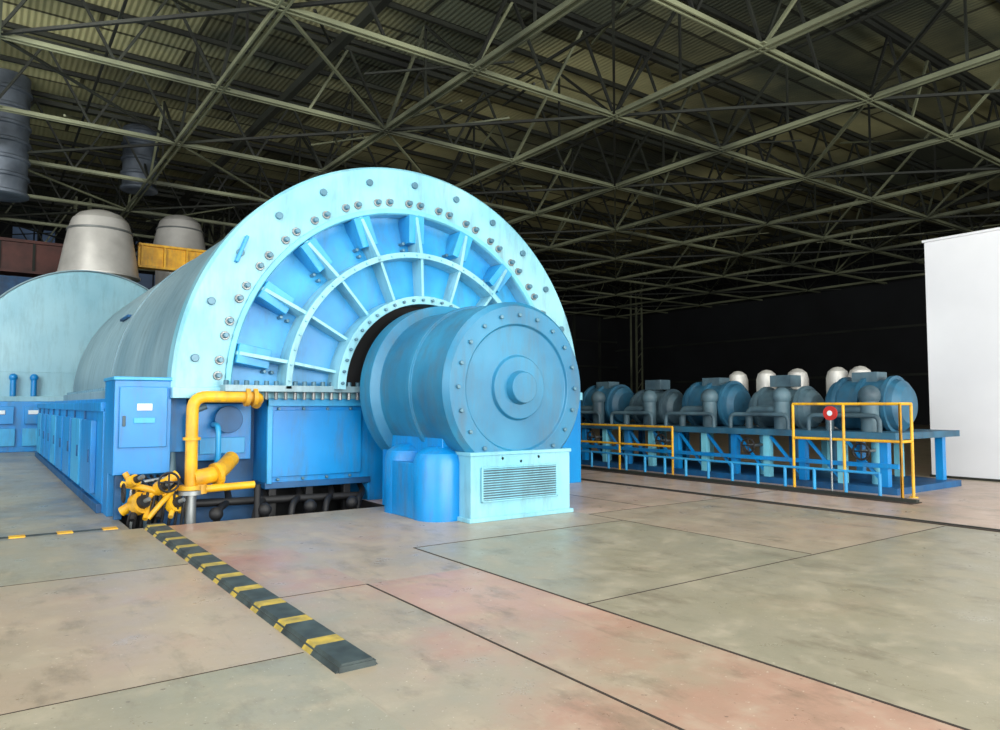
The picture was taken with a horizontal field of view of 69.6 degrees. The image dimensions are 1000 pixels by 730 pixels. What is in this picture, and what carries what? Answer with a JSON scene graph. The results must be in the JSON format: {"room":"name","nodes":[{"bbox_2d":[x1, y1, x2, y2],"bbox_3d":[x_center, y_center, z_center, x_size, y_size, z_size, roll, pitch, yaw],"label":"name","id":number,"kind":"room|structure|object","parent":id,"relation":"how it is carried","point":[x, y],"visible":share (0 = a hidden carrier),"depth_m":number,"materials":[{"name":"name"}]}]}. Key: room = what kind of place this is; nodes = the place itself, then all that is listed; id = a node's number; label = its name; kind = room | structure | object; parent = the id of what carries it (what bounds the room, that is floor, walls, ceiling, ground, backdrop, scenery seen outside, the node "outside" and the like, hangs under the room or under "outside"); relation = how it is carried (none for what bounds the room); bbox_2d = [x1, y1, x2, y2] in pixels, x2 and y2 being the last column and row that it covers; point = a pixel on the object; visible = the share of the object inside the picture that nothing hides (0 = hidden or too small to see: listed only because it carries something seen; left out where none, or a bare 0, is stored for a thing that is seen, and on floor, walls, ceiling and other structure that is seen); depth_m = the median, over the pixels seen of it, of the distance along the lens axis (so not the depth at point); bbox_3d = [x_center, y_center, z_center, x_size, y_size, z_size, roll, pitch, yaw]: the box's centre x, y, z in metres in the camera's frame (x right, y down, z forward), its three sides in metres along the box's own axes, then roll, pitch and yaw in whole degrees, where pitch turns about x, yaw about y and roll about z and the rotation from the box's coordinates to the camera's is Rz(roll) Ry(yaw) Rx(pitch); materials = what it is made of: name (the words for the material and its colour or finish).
{"room":"power station hall","nodes":[
{"label":"power station hall","id":0,"kind":"room"},
{"bbox_2d":[0,220,616,392],"bbox_3d":[-20.075,-2.450,62.258,84.000,15.000,0.500,2,-4,-36],"label":"wall","id":1,"kind":"structure","parent":0,"point":[593,336],"depth_m":84.23,"materials":[{"name":"metal"}]},
{"bbox_2d":[12,227,54,277],"bbox_3d":[-33.956,-7.407,52.359,2.600,5.000,0.100,2,-4,-36],"label":"window","id":2,"kind":"structure","parent":1,"relation":"in","point":[16,230],"depth_m":52.29,"materials":[{"name":"glass"}]},
{"bbox_2d":[0,419,999,729],"bbox_3d":[3.352,3.985,29.367,84.000,1.500,80.000,2,-4,-36],"label":"floor","id":3,"kind":"structure","parent":0,"point":[909,621],"depth_m":5.59,"materials":[{"name":"beige concrete"}]},
{"bbox_2d":[0,237,62,295],"bbox_3d":[-32.455,-1.706,32.837,25.600,10.250,1.400,2,-4,-36],"label":"girder","id":4,"kind":"object","parent":3,"relation":"on","point":[26,259],"visible":0.28,"depth_m":37.84,"materials":[{"name":"metal"}]},
{"bbox_2d":[0,526,117,538],"bbox_3d":[-7.620,2.012,7.473,6.500,0.012,0.160,2,-4,-36],"label":"hazard marking line","id":5,"kind":"object","parent":3,"relation":"on","point":[114,527],"visible":1,"depth_m":8.97,"materials":[{"name":"paint"}]},
{"bbox_2d":[0,270,148,452],"bbox_3d":[-18.844,0.052,31.130,8.200,6.550,13.530,2,-4,-36],"label":"turbine","id":6,"kind":"object","parent":3,"relation":"on","point":[48,321],"visible":0.52,"depth_m":25.45,"materials":[{"name":"blue paint"}]},
{"bbox_2d":[56,209,139,282],"bbox_3d":[-16.262,-4.684,29.264,3.008,3.200,3.008,2,-4,-36],"label":"dome","id":7,"kind":"object","parent":6,"relation":"on","point":[100,240],"visible":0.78,"depth_m":28.27,"materials":[{"name":"metal"}]},
{"bbox_2d":[137,242,206,271],"bbox_3d":[-14.252,-0.916,31.741,3.300,8.550,0.500,2,-4,-36],"label":"beam","id":8,"kind":"structure","parent":3,"relation":"on","point":[149,256],"depth_m":31.43,"materials":[{"name":"metal"}]},
{"bbox_2d":[153,215,205,284],"bbox_3d":[-16.748,-2.078,37.412,2.884,11.500,2.884,2,-4,-36],"label":"dome","id":9,"kind":"object","parent":3,"relation":"on","point":[183,231],"visible":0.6,"depth_m":36.71,"materials":[{"name":"metal"}]},
{"bbox_2d":[143,523,377,673],"bbox_3d":[-2.692,1.961,6.899,0.280,0.050,6.260,2,-4,-36],"label":"bump","id":10,"kind":"object","parent":3,"relation":"on","point":[334,652],"visible":1,"depth_m":5.47,"materials":[{"name":"rubber"}]},
{"bbox_2d":[35,167,581,525],"bbox_3d":[-6.206,0.383,18.699,9.000,7.110,16.220,2,-4,-36],"label":"turbine generator","id":11,"kind":"object","parent":3,"relation":"on","point":[290,306],"visible":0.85,"depth_m":11.77,"materials":[{"name":"paint"}]},
{"bbox_2d":[118,389,364,528],"bbox_3d":[-3.687,1.735,10.993,3.826,2.766,0.973,2,-4,-36],"label":"pipes","id":12,"kind":"object","parent":11,"relation":"attached to","point":[162,495],"visible":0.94,"depth_m":10.30,"materials":[{"name":"metal"}]},
{"bbox_2d":[73,196,642,419],"bbox_3d":[-15.502,-3.358,54.930,74.940,16.042,0.940,2,-4,-36],"label":"columns","id":13,"kind":"structure","parent":3,"relation":"on","point":[75,206],"depth_m":76.17,"materials":[{"name":"black metal"}]},
{"bbox_2d":[360,302,579,523],"bbox_3d":[-0.482,0.610,11.423,2.800,3.250,2.880,2,-4,-36],"label":"generator","id":14,"kind":"object","parent":3,"relation":"on","point":[471,411],"visible":1,"depth_m":10.32,"materials":[{"name":"blue paint"}]},
{"bbox_2d":[0,470,999,729],"bbox_3d":[3.522,2.180,10.561,25.729,0.022,29.380,-1,-3,10],"label":"strips","id":15,"kind":"object","parent":3,"relation":"on","point":[665,489],"visible":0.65,"depth_m":6.21,"materials":[{"name":"metal"}]},
{"bbox_2d":[581,450,881,495],"bbox_3d":[3.998,2.263,15.895,0.057,0.444,8.730,2,-4,-36],"label":"fence","id":16,"kind":"object","parent":3,"relation":"on","point":[708,461],"visible":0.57,"depth_m":14.42,"materials":[{"name":"metal"}]},
{"bbox_2d":[581,402,917,497],"bbox_3d":[4.069,1.692,16.428,0.540,1.645,10.140,2,-4,-36],"label":"handrail","id":17,"kind":"object","parent":3,"relation":"on","point":[843,439],"visible":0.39,"depth_m":13.07,"materials":[{"name":"metal"}]},
{"bbox_2d":[581,466,921,504],"bbox_3d":[1.379,2.635,19.126,0.350,0.060,18.400,2,-4,-36],"label":"track","id":18,"kind":"object","parent":3,"relation":"on","point":[677,477],"visible":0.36,"depth_m":13.84,"materials":[{"name":"metal"}]},
{"bbox_2d":[580,366,961,495],"bbox_3d":[4.707,1.389,18.153,2.670,2.440,11.418,2,-4,-36],"label":"pump","id":19,"kind":"object","parent":3,"relation":"on","point":[711,406],"visible":0.72,"depth_m":15.60,"materials":[{"name":"blue paint"}]},
{"bbox_2d":[823,406,837,490],"bbox_3d":[6.062,1.544,13.184,0.045,1.580,0.260,2,-4,-36],"label":"warning sign","id":20,"kind":"object","parent":3,"relation":"on","point":[830,413],"visible":0.88,"depth_m":13.18,"materials":[{"name":"red metal"}]},
{"bbox_2d":[922,227,999,481],"bbox_3d":[16.321,-0.364,12.729,6.780,5.340,13.590,2,-4,-36],"label":"partition wall","id":21,"kind":"structure","parent":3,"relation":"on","point":[962,271],"depth_m":15.62,"materials":[{"name":"metal"}]},
{"bbox_2d":[0,0,999,292],"bbox_3d":[3.352,-11.840,30.246,84.000,0.200,80.000,2,-4,-36],"label":"ceiling","id":22,"kind":"structure","parent":0,"point":[854,51],"depth_m":31.32,"materials":[{"name":"grey metal"}]},
{"bbox_2d":[0,68,32,202],"bbox_3d":[-20.109,-9.269,29.210,1.860,4.950,1.860,2,-4,-36],"label":"ventilation duct","id":23,"kind":"object","parent":22,"relation":"hanging from","point":[15,129],"visible":0.94,"depth_m":28.78,"materials":[{"name":"grey metal"}]},
{"bbox_2d":[120,124,159,195],"bbox_3d":[-17.443,-9.906,34.875,1.660,3.050,1.660,2,-4,-36],"label":"ventilation duct","id":24,"kind":"object","parent":22,"relation":"hanging from","point":[130,166],"visible":0.7,"depth_m":34.23,"materials":[{"name":"grey metal"}]},
{"bbox_2d":[0,0,999,318],"bbox_3d":[5.005,-10.082,31.305,88.032,3.155,80.060,2,-4,-36],"label":"framework","id":25,"kind":"object","parent":22,"relation":"attached to","point":[855,9],"visible":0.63,"depth_m":30.52,"materials":[{"name":"metal"}]},
{"bbox_2d":[615,243,929,424],"bbox_3d":[37.478,-2.887,54.399,0.450,15.000,80.000,2,-4,-36],"label":"wall","id":26,"kind":"structure","parent":0,"point":[878,327],"depth_m":67.83,"materials":[{"name":"metal"}]}
]}

